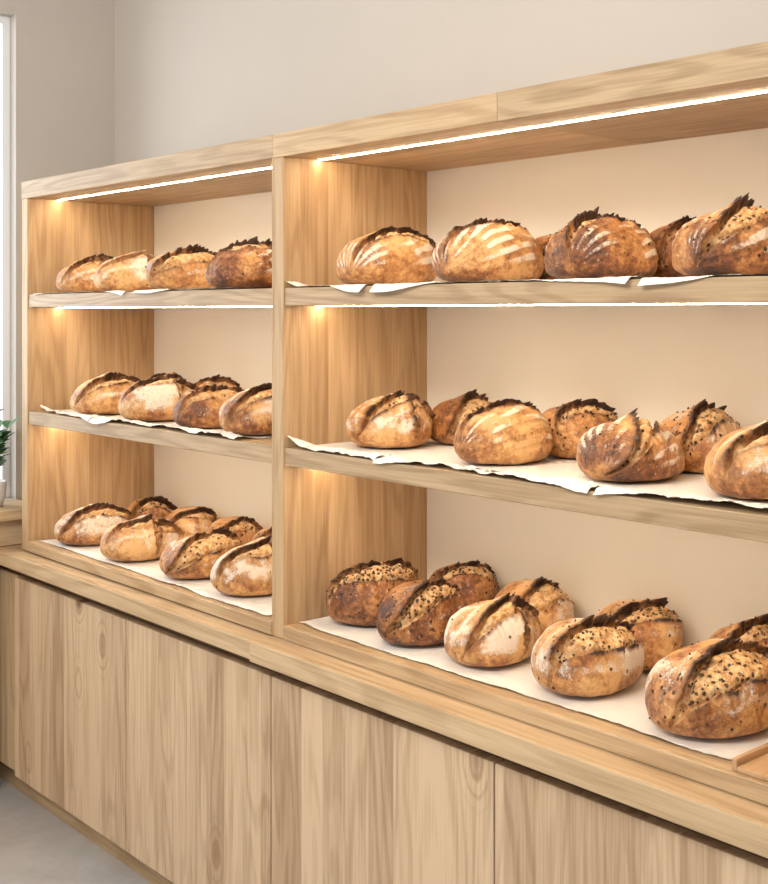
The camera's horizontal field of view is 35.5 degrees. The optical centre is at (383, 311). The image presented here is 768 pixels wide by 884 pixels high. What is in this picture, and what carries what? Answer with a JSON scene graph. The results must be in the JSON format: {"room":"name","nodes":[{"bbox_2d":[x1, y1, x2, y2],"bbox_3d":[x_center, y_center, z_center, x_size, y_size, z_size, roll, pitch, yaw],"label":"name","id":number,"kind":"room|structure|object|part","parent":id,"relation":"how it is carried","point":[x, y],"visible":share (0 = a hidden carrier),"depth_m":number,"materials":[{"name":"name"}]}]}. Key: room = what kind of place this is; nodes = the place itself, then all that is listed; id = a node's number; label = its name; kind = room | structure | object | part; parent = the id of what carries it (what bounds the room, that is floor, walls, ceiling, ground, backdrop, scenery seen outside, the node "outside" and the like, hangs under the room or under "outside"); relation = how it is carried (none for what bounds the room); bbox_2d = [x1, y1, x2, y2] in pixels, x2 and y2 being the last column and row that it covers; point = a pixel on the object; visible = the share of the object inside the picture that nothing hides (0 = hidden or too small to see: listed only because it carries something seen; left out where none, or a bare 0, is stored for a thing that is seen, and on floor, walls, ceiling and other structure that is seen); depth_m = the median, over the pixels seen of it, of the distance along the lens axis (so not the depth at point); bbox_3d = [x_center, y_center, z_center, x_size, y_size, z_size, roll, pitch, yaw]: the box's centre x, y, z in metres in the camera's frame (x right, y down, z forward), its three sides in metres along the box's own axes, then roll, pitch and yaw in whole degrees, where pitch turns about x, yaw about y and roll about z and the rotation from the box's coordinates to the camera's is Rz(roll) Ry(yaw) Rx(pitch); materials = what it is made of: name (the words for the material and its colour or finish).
{"room":"food shop","nodes":[
{"label":"food shop","id":0,"kind":"room"},
{"bbox_2d":[0,0,114,500],"bbox_3d":[-3.163,0.090,2.916,5.520,3.200,0.100,0,0,-41],"label":"wall","id":1,"kind":"structure","parent":0,"point":[62,52],"depth_m":4.52,"materials":[{"name":"beige paint"}]},
{"bbox_2d":[0,15,9,497],"bbox_3d":[-2.050,-0.205,3.918,1.715,1.790,0.040,0,0,-41],"label":"window","id":2,"kind":"structure","parent":1,"relation":"in","point":[4,20],"depth_m":4.46,"materials":[{"name":"white paint"}]},
{"bbox_2d":[0,777,152,883],"bbox_3d":[-0.850,1.740,0.429,5.720,0.100,6.890,0,0,-41],"label":"floor","id":3,"kind":"structure","parent":0,"point":[37,847],"depth_m":3.75,"materials":[{"name":"concrete"}]},
{"bbox_2d":[0,499,21,545],"bbox_3d":[-1.962,1.190,3.742,1.815,1.000,0.239,0,0,-41],"label":"window ledge","id":4,"kind":"object","parent":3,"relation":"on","point":[11,510],"visible":0.49,"depth_m":4.21,"materials":[{"name":"brown wood"}]},
{"bbox_2d":[0,409,21,506],"bbox_3d":[-1.387,0.506,4.257,0.166,0.365,0.183,0,0,14],"label":"potted plant","id":5,"kind":"object","parent":4,"relation":"on","point":[4,433],"visible":1,"depth_m":4.26,"materials":[{"name":"green plant"}]},
{"bbox_3d":[-1.392,0.644,4.256,0.104,0.089,0.104,0,0,-41],"label":"pot","id":6,"kind":"part","parent":5,"relation":"part of","materials":[{"name":"ceramic"}]},
{"bbox_2d":[0,544,767,883],"bbox_3d":[-0.183,1.254,3.247,0.582,0.873,3.328,0,0,-41],"label":"storage cabinet","id":7,"kind":"object","parent":3,"relation":"on","point":[189,745],"visible":0.77,"depth_m":2.92,"materials":[{"name":"brown wood"}]},
{"bbox_3d":[-1.347,1.245,4.234,0.012,0.680,0.307,0,0,-41],"label":"filler panel","id":8,"kind":"part","parent":7,"relation":"part of","materials":[{"name":"brown wood"}]},
{"bbox_3d":[-1.000,1.245,3.824,0.030,0.680,0.758,0,0,-41],"label":"door panel","id":9,"kind":"part","parent":7,"relation":"part of","materials":[{"name":"brown wood"}]},
{"bbox_2d":[0,544,272,658],"bbox_3d":[-0.695,0.844,3.839,0.572,0.048,1.762,0,0,-41],"label":"countertop","id":10,"kind":"structure","parent":7,"relation":"on","point":[230,636],"depth_m":3.44,"materials":[{"name":"brown wood"}]},
{"bbox_2d":[21,135,273,635],"bbox_3d":[-0.572,0.184,3.744,0.512,1.263,1.466,0,0,-41],"label":"display shelf","id":11,"kind":"object","parent":10,"relation":"on","point":[212,198],"visible":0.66,"depth_m":4.12,"materials":[{"name":"brown wood"}]},
{"bbox_2d":[33,291,96,294],"bbox_3d":[-0.918,-0.061,4.086,0.340,0.008,0.442,0,0,45],"label":"sheet","id":12,"kind":"object","parent":11,"relation":"on","point":[84,291],"visible":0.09,"depth_m":3.92,"materials":[{"name":"paper"}]},
{"bbox_2d":[56,253,112,291],"bbox_3d":[-0.984,-0.130,4.065,0.260,0.133,0.207,0,0,-41],"label":"loaf","id":13,"kind":"object","parent":12,"relation":"on","point":[78,276],"visible":0.53,"depth_m":3.97,"materials":[{"name":"brown food"}]},
{"bbox_2d":[40,405,121,420],"bbox_3d":[-0.879,0.329,4.054,0.442,0.026,0.420,0,0,-37],"label":"sheet","id":14,"kind":"object","parent":11,"relation":"on","point":[71,412],"visible":0.27,"depth_m":3.90,"materials":[{"name":"paper"}]},
{"bbox_2d":[69,372,139,414],"bbox_3d":[-0.909,0.266,3.996,0.277,0.139,0.211,0,0,-41],"label":"loaf","id":15,"kind":"object","parent":14,"relation":"on","point":[100,395],"visible":0.71,"depth_m":3.90,"materials":[{"name":"brown food"}]},
{"bbox_2d":[146,373,187,381],"bbox_3d":[-0.759,0.272,4.166,0.188,0.127,0.169,0,0,-41],"label":"loaf","id":16,"kind":"object","parent":14,"relation":"on","point":[176,375],"visible":0.11,"depth_m":4.12,"materials":[{"name":"brown food"}]},
{"bbox_3d":[-1.039,0.214,4.279,0.510,1.204,0.045,0,0,-41],"label":"panel","id":17,"kind":"part","parent":11,"relation":"part of","materials":[{"name":"brown wood"}]},
{"bbox_2d":[76,290,133,294],"bbox_3d":[-0.720,-0.058,3.861,0.436,0.018,0.360,0,0,-37],"label":"sheet","id":18,"kind":"object","parent":11,"relation":"on","point":[119,292],"visible":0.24,"depth_m":3.66,"materials":[{"name":"paper"}]},
{"bbox_2d":[93,249,155,290],"bbox_3d":[-0.801,-0.132,3.857,0.256,0.137,0.213,0,0,-41],"label":"loaf","id":19,"kind":"object","parent":18,"relation":"on","point":[126,272],"visible":0.57,"depth_m":3.77,"materials":[{"name":"brown food"}]},
{"bbox_2d":[89,416,179,426],"bbox_3d":[-0.640,0.335,3.771,0.380,0.024,0.447,0,0,45],"label":"sheet","id":20,"kind":"object","parent":11,"relation":"on","point":[100,419],"visible":0.22,"depth_m":3.66,"materials":[{"name":"paper"}]},
{"bbox_2d":[118,372,200,420],"bbox_3d":[-0.691,0.261,3.740,0.287,0.149,0.223,0,0,-41],"label":"loaf","id":21,"kind":"object","parent":20,"relation":"on","point":[149,399],"visible":0.7,"depth_m":3.64,"materials":[{"name":"brown food"}]},
{"bbox_2d":[194,374,239,388],"bbox_3d":[-0.565,0.269,3.943,0.182,0.134,0.177,0,0,-41],"label":"loaf","id":22,"kind":"object","parent":20,"relation":"on","point":[217,379],"visible":0.27,"depth_m":3.90,"materials":[{"name":"brown food"}]},
{"bbox_3d":[-0.566,0.799,3.723,0.494,0.034,1.416,0,0,-41],"label":"board","id":23,"kind":"part","parent":11,"relation":"part of","materials":[{"name":"brown wood"}]},
{"bbox_2d":[133,287,237,292],"bbox_3d":[-0.431,-0.060,3.529,0.443,0.012,0.460,0,0,-44],"label":"sheet","id":24,"kind":"object","parent":11,"relation":"on","point":[152,290],"visible":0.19,"depth_m":3.44,"materials":[{"name":"paper"}]},
{"bbox_2d":[145,244,217,288],"bbox_3d":[-0.590,-0.134,3.631,0.274,0.140,0.216,0,0,-24],"label":"loaf","id":25,"kind":"object","parent":24,"relation":"on","point":[182,268],"visible":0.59,"depth_m":3.53,"materials":[{"name":"brown food"}]},
{"bbox_2d":[206,236,271,288],"bbox_3d":[-0.368,-0.137,3.377,0.274,0.146,0.214,0,0,-41],"label":"loaf","id":26,"kind":"object","parent":24,"relation":"on","point":[245,264],"visible":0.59,"depth_m":3.28,"materials":[{"name":"brown food"}]},
{"bbox_3d":[-0.373,0.214,3.892,0.018,1.204,1.416,0,0,-41],"label":"panel","id":27,"kind":"part","parent":11,"relation":"part of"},
{"bbox_2d":[159,424,271,439],"bbox_3d":[-0.363,0.329,3.456,0.446,0.016,0.440,0,0,-37],"label":"sheet","id":28,"kind":"object","parent":11,"relation":"on","point":[222,431],"visible":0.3,"depth_m":3.28,"materials":[{"name":"paper"}]},
{"bbox_2d":[173,383,243,427],"bbox_3d":[-0.503,0.271,3.516,0.249,0.129,0.196,0,0,-41],"label":"loaf","id":29,"kind":"object","parent":28,"relation":"on","point":[198,408],"visible":0.73,"depth_m":3.43,"materials":[{"name":"brown food"}]},
{"bbox_2d":[219,383,271,434],"bbox_3d":[-0.330,0.264,3.319,0.262,0.142,0.191,0,0,-41],"label":"loaf","id":30,"kind":"object","parent":28,"relation":"on","point":[249,411],"visible":0.57,"depth_m":3.23,"materials":[{"name":"brown food"}]},
{"bbox_3d":[-0.089,0.214,3.195,0.510,1.204,0.006,0,0,-41],"label":"panel","id":31,"kind":"part","parent":11,"relation":"part of","materials":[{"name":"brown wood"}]},
{"bbox_2d":[42,539,271,614],"bbox_3d":[-0.575,0.779,3.722,0.446,0.005,1.340,0,0,-41],"label":"sheet","id":32,"kind":"object","parent":7,"relation":"on","point":[262,604],"visible":0.19,"depth_m":3.48,"materials":[{"name":"paper"}]},
{"bbox_2d":[54,502,134,544],"bbox_3d":[-0.982,0.709,4.072,0.282,0.138,0.209,0,0,-36],"label":"loaf","id":33,"kind":"object","parent":32,"relation":"on","point":[86,525],"visible":0.73,"depth_m":3.98,"materials":[{"name":"brown food"}]},
{"bbox_2d":[100,513,182,561],"bbox_3d":[-0.767,0.706,3.815,0.274,0.144,0.221,0,0,-41],"label":"loaf","id":34,"kind":"object","parent":32,"relation":"on","point":[145,537],"visible":0.86,"depth_m":3.73,"materials":[{"name":"brown food"}]},
{"bbox_2d":[127,496,177,518],"bbox_3d":[-0.822,0.708,4.240,0.179,0.141,0.193,0,0,-36],"label":"loaf","id":35,"kind":"object","parent":32,"relation":"on","point":[159,506],"visible":0.5,"depth_m":4.18,"materials":[{"name":"brown food"}]},
{"bbox_2d":[166,506,216,535],"bbox_3d":[-0.654,0.714,4.047,0.177,0.130,0.204,0,0,-41],"label":"loaf","id":36,"kind":"object","parent":32,"relation":"on","point":[191,520],"visible":0.48,"depth_m":3.99,"materials":[{"name":"brown food"}]},
{"bbox_2d":[159,527,241,578],"bbox_3d":[-0.542,0.708,3.569,0.267,0.141,0.208,0,0,-35],"label":"loaf","id":37,"kind":"object","parent":32,"relation":"on","point":[194,556],"visible":0.73,"depth_m":3.48,"materials":[{"name":"brown food"}]},
{"bbox_2d":[207,516,262,544],"bbox_3d":[-0.480,0.712,3.850,0.180,0.132,0.199,0,0,-41],"label":"loaf","id":38,"kind":"object","parent":32,"relation":"on","point":[246,528],"visible":0.42,"depth_m":3.79,"materials":[{"name":"brown food"}]},
{"bbox_2d":[210,535,271,595],"bbox_3d":[-0.354,0.698,3.351,0.275,0.161,0.206,0,0,-41],"label":"loaf","id":39,"kind":"object","parent":32,"relation":"on","point":[244,570],"visible":0.7,"depth_m":3.26,"materials":[{"name":"brown food"}]},
{"bbox_2d":[252,526,271,540],"bbox_3d":[-0.317,0.710,3.659,0.184,0.138,0.204,0,0,-41],"label":"loaf","id":40,"kind":"object","parent":32,"relation":"on","point":[263,532],"visible":0.11,"depth_m":3.61,"materials":[{"name":"brown food"}]},
{"bbox_3d":[-0.509,1.245,3.264,0.030,0.680,0.720,0,0,-41],"label":"door panel","id":41,"kind":"part","parent":7,"relation":"part of","materials":[{"name":"brown wood"}]},
{"bbox_3d":[-0.019,1.245,2.705,0.030,0.680,0.757,0,0,-41],"label":"door panel","id":42,"kind":"part","parent":7,"relation":"part of","materials":[{"name":"brown wood"}]},
{"bbox_2d":[250,636,767,857],"bbox_3d":[0.399,0.843,2.583,0.582,0.051,1.563,0,0,-41],"label":"countertop","id":43,"kind":"structure","parent":7,"relation":"on","point":[735,820],"depth_m":2.28,"materials":[{"name":"brown wood"}]},
{"bbox_2d":[273,41,767,805],"bbox_3d":[0.417,0.184,2.616,0.512,1.263,1.532,0,0,-41],"label":"display shelf","id":44,"kind":"object","parent":43,"relation":"on","point":[655,145],"visible":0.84,"depth_m":2.84,"materials":[{"name":"brown wood"}]},
{"bbox_2d":[286,281,373,291],"bbox_3d":[0.026,-0.061,3.000,0.449,0.032,0.320,0,0,-35],"label":"sheet","id":45,"kind":"object","parent":44,"relation":"on","point":[352,287],"visible":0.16,"depth_m":2.81,"materials":[{"name":"paper"}]},
{"bbox_2d":[336,226,435,283],"bbox_3d":[0.009,-0.137,2.990,0.227,0.148,0.310,0,0,34],"label":"loaf","id":46,"kind":"object","parent":45,"relation":"on","point":[388,255],"visible":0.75,"depth_m":2.89,"materials":[{"name":"brown food"}]},
{"bbox_3d":[-0.073,0.214,3.177,0.510,1.204,0.042,0,0,-41],"label":"panel","id":47,"kind":"part","parent":44,"relation":"part of","materials":[{"name":"brown wood"}]},
{"bbox_2d":[288,436,454,460],"bbox_3d":[0.046,0.324,2.996,0.461,0.028,0.379,0,0,-41],"label":"sheet","id":48,"kind":"object","parent":44,"relation":"on","point":[431,446],"visible":0.58,"depth_m":2.95,"materials":[{"name":"paper"}]},
{"bbox_2d":[346,390,434,447],"bbox_3d":[0.020,0.264,3.010,0.235,0.143,0.212,0,0,-41],"label":"loaf","id":49,"kind":"object","parent":48,"relation":"on","point":[396,419],"visible":1,"depth_m":2.93,"materials":[{"name":"brown food"}]},
{"bbox_2d":[430,389,490,443],"bbox_3d":[0.200,0.265,3.073,0.183,0.141,0.190,0,0,-45],"label":"loaf","id":50,"kind":"object","parent":48,"relation":"on","point":[449,413],"visible":0.52,"depth_m":3.01,"materials":[{"name":"brown food"}]},
{"bbox_2d":[369,280,504,291],"bbox_3d":[0.246,-0.055,2.753,0.360,0.022,0.442,0,0,44],"label":"sheet","id":51,"kind":"object","parent":44,"relation":"on","point":[376,287],"visible":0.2,"depth_m":2.66,"materials":[{"name":"paper"}]},
{"bbox_2d":[432,218,543,281],"bbox_3d":[0.238,-0.138,2.727,0.231,0.148,0.284,0,0,22],"label":"loaf","id":52,"kind":"object","parent":51,"relation":"on","point":[482,249],"visible":0.81,"depth_m":2.63,"materials":[{"name":"brown food"}]},
{"bbox_2d":[536,232,557,279],"bbox_3d":[0.400,-0.130,2.842,0.175,0.133,0.183,0,0,29],"label":"loaf","id":53,"kind":"object","parent":51,"relation":"on","point":[542,241],"visible":0.13,"depth_m":2.77,"materials":[{"name":"brown food"}]},
{"bbox_2d":[373,450,570,471],"bbox_3d":[0.245,0.334,2.765,0.340,0.020,0.441,0,0,44],"label":"sheet","id":54,"kind":"object","parent":44,"relation":"on","point":[450,458],"visible":0.48,"depth_m":2.71,"materials":[{"name":"paper"}]},
{"bbox_2d":[454,398,552,464],"bbox_3d":[0.268,0.264,2.687,0.247,0.143,0.183,0,0,-36],"label":"loaf","id":55,"kind":"object","parent":54,"relation":"on","point":[507,431],"visible":1,"depth_m":2.61,"materials":[{"name":"brown food"}]},
{"bbox_2d":[542,398,617,458],"bbox_3d":[0.448,0.267,2.789,0.213,0.137,0.184,0,0,29],"label":"loaf","id":56,"kind":"object","parent":54,"relation":"on","point":[568,422],"visible":0.57,"depth_m":2.73,"materials":[{"name":"brown food"}]},
{"bbox_3d":[0.409,0.799,2.611,0.494,0.034,1.445,0,0,-41],"label":"board","id":57,"kind":"part","parent":44,"relation":"part of","materials":[{"name":"brown wood"}]},
{"bbox_2d":[301,616,767,758],"bbox_3d":[0.350,0.779,2.691,0.443,0.005,1.239,0,0,-41],"label":"sheet","id":58,"kind":"object","parent":44,"relation":"on","point":[627,706],"visible":0.23,"depth_m":2.47,"materials":[{"name":"paper"}]},
{"bbox_2d":[326,558,418,625],"bbox_3d":[-0.019,0.699,3.034,0.265,0.159,0.186,0,0,-36],"label":"loaf","id":59,"kind":"object","parent":58,"relation":"on","point":[355,595],"visible":0.62,"depth_m":2.96,"materials":[{"name":"brown food"}]},
{"bbox_2d":[376,577,466,645],"bbox_3d":[0.094,0.701,2.854,0.252,0.155,0.182,0,0,-41],"label":"loaf","id":60,"kind":"object","parent":58,"relation":"on","point":[417,612],"visible":0.88,"depth_m":2.77,"materials":[{"name":"brown food"}]},
{"bbox_2d":[428,559,498,605],"bbox_3d":[0.199,0.706,3.082,0.203,0.146,0.176,0,0,39],"label":"loaf","id":61,"kind":"object","parent":58,"relation":"on","point":[476,581],"visible":0.5,"depth_m":3.03,"materials":[{"name":"brown food"}]},
{"bbox_2d":[444,592,539,666],"bbox_3d":[0.248,0.703,2.694,0.198,0.152,0.250,0,0,44],"label":"loaf","id":62,"kind":"object","parent":58,"relation":"on","point":[504,630],"visible":0.95,"depth_m":2.62,"materials":[{"name":"beige food"}]},
{"bbox_2d":[494,576,573,635],"bbox_3d":[0.362,0.703,2.887,0.182,0.151,0.202,0,0,-41],"label":"loaf","id":63,"kind":"object","parent":58,"relation":"on","point":[553,605],"visible":0.44,"depth_m":2.82,"materials":[{"name":"brown food"}]},
{"bbox_2d":[531,613,644,696],"bbox_3d":[0.423,0.697,2.491,0.265,0.163,0.209,0,0,-41],"label":"loaf","id":64,"kind":"object","parent":58,"relation":"on","point":[600,655],"visible":1,"depth_m":2.41,"materials":[{"name":"brown food"}]},
{"bbox_2d":[595,597,682,669],"bbox_3d":[0.560,0.705,2.664,0.216,0.147,0.182,0,0,44],"label":"loaf","id":65,"kind":"object","parent":58,"relation":"on","point":[658,628],"visible":0.55,"depth_m":2.59,"materials":[{"name":"brown food"}]},
{"bbox_2d":[645,637,767,738],"bbox_3d":[0.619,0.690,2.262,0.278,0.178,0.228,0,0,-41],"label":"loaf","id":66,"kind":"object","parent":58,"relation":"on","point":[717,688],"visible":1,"depth_m":2.18,"materials":[{"name":"brown food"}]},
{"bbox_2d":[708,613,767,658],"bbox_3d":[0.753,0.694,2.461,0.174,0.169,0.213,0,0,-41],"label":"loaf","id":67,"kind":"object","parent":58,"relation":"on","point":[754,629],"visible":0.35,"depth_m":2.43,"materials":[{"name":"brown food"}]},
{"bbox_2d":[481,276,647,283],"bbox_3d":[0.490,-0.059,2.475,0.442,0.016,0.400,0,0,-37],"label":"sheet","id":68,"kind":"object","parent":44,"relation":"on","point":[623,279],"visible":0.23,"depth_m":2.25,"materials":[{"name":"paper"}]},
{"bbox_2d":[544,206,658,278],"bbox_3d":[0.459,-0.140,2.487,0.222,0.153,0.298,0,0,39],"label":"loaf","id":69,"kind":"object","parent":68,"relation":"on","point":[593,244],"visible":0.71,"depth_m":2.38,"materials":[{"name":"brown food"}]},
{"bbox_2d":[650,215,696,277],"bbox_3d":[0.637,-0.134,2.573,0.189,0.141,0.188,0,0,39],"label":"loaf","id":70,"kind":"object","parent":68,"relation":"on","point":[663,236],"visible":0.25,"depth_m":2.51,"materials":[{"name":"brown food"}]},
{"bbox_2d":[462,459,690,492],"bbox_3d":[0.447,0.331,2.531,0.450,0.022,0.360,0,0,-36],"label":"sheet","id":71,"kind":"object","parent":44,"relation":"on","point":[567,474],"visible":0.41,"depth_m":2.47,"materials":[{"name":"paper"}]},
{"bbox_2d":[576,408,684,481],"bbox_3d":[0.497,0.265,2.423,0.211,0.140,0.259,0,0,34],"label":"loaf","id":72,"kind":"object","parent":71,"relation":"on","point":[627,448],"visible":1,"depth_m":2.33,"materials":[{"name":"brown food"}]},
{"bbox_2d":[660,399,740,472],"bbox_3d":[0.663,0.259,2.545,0.181,0.153,0.205,0,0,-41],"label":"loaf","id":73,"kind":"object","parent":71,"relation":"on","point":[698,428],"visible":0.49,"depth_m":2.48,"materials":[{"name":"brown food"}]},
{"bbox_3d":[0.602,0.214,2.780,0.018,1.204,1.445,0,0,-41],"label":"panel","id":74,"kind":"part","parent":44,"relation":"part of","materials":[{"name":"beige paint"}]},
{"bbox_2d":[593,473,767,507],"bbox_3d":[0.681,0.332,2.270,0.380,0.021,0.443,0,0,45],"label":"sheet","id":75,"kind":"object","parent":44,"relation":"on","point":[693,485],"visible":0.6,"depth_m":2.25,"materials":[{"name":"paper"}]},
{"bbox_2d":[704,420,767,499],"bbox_3d":[0.704,0.259,2.193,0.249,0.153,0.213,0,0,-36],"label":"loaf","id":76,"kind":"object","parent":75,"relation":"on","point":[736,466],"visible":1,"depth_m":2.12,"materials":[{"name":"brown food"}]},
{"bbox_2d":[638,274,767,285],"bbox_3d":[0.741,-0.056,2.190,0.370,0.019,0.442,0,0,45],"label":"sheet","id":77,"kind":"object","parent":44,"relation":"on","point":[653,280],"visible":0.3,"depth_m":2.12,"materials":[{"name":"paper"}]},
{"bbox_2d":[672,192,767,276],"bbox_3d":[0.659,-0.143,2.252,0.283,0.160,0.220,0,0,-41],"label":"loaf","id":78,"kind":"object","parent":77,"relation":"on","point":[732,239],"visible":0.81,"depth_m":2.15,"materials":[{"name":"brown food"}]},
{"bbox_2d":[732,743,767,781],"bbox_3d":[0.735,0.771,2.065,0.240,0.022,0.160,0,0,-41],"label":"serving tray","id":79,"kind":"object","parent":44,"relation":"on","point":[754,762],"visible":1,"depth_m":2.05,"materials":[{"name":"brown wood"}]},
{"bbox_3d":[0.482,1.245,2.134,0.030,0.680,0.753,0,0,-41],"label":"door panel","id":80,"kind":"part","parent":7,"relation":"part of","materials":[{"name":"brown wood"}]},
{"bbox_2d":[115,0,767,163],"bbox_3d":[1.226,0.090,2.249,0.200,3.200,6.890,0,0,-41],"label":"wall","id":81,"kind":"structure","parent":0,"point":[190,74],"depth_m":3.61,"materials":[{"name":"beige paint"}]}
]}

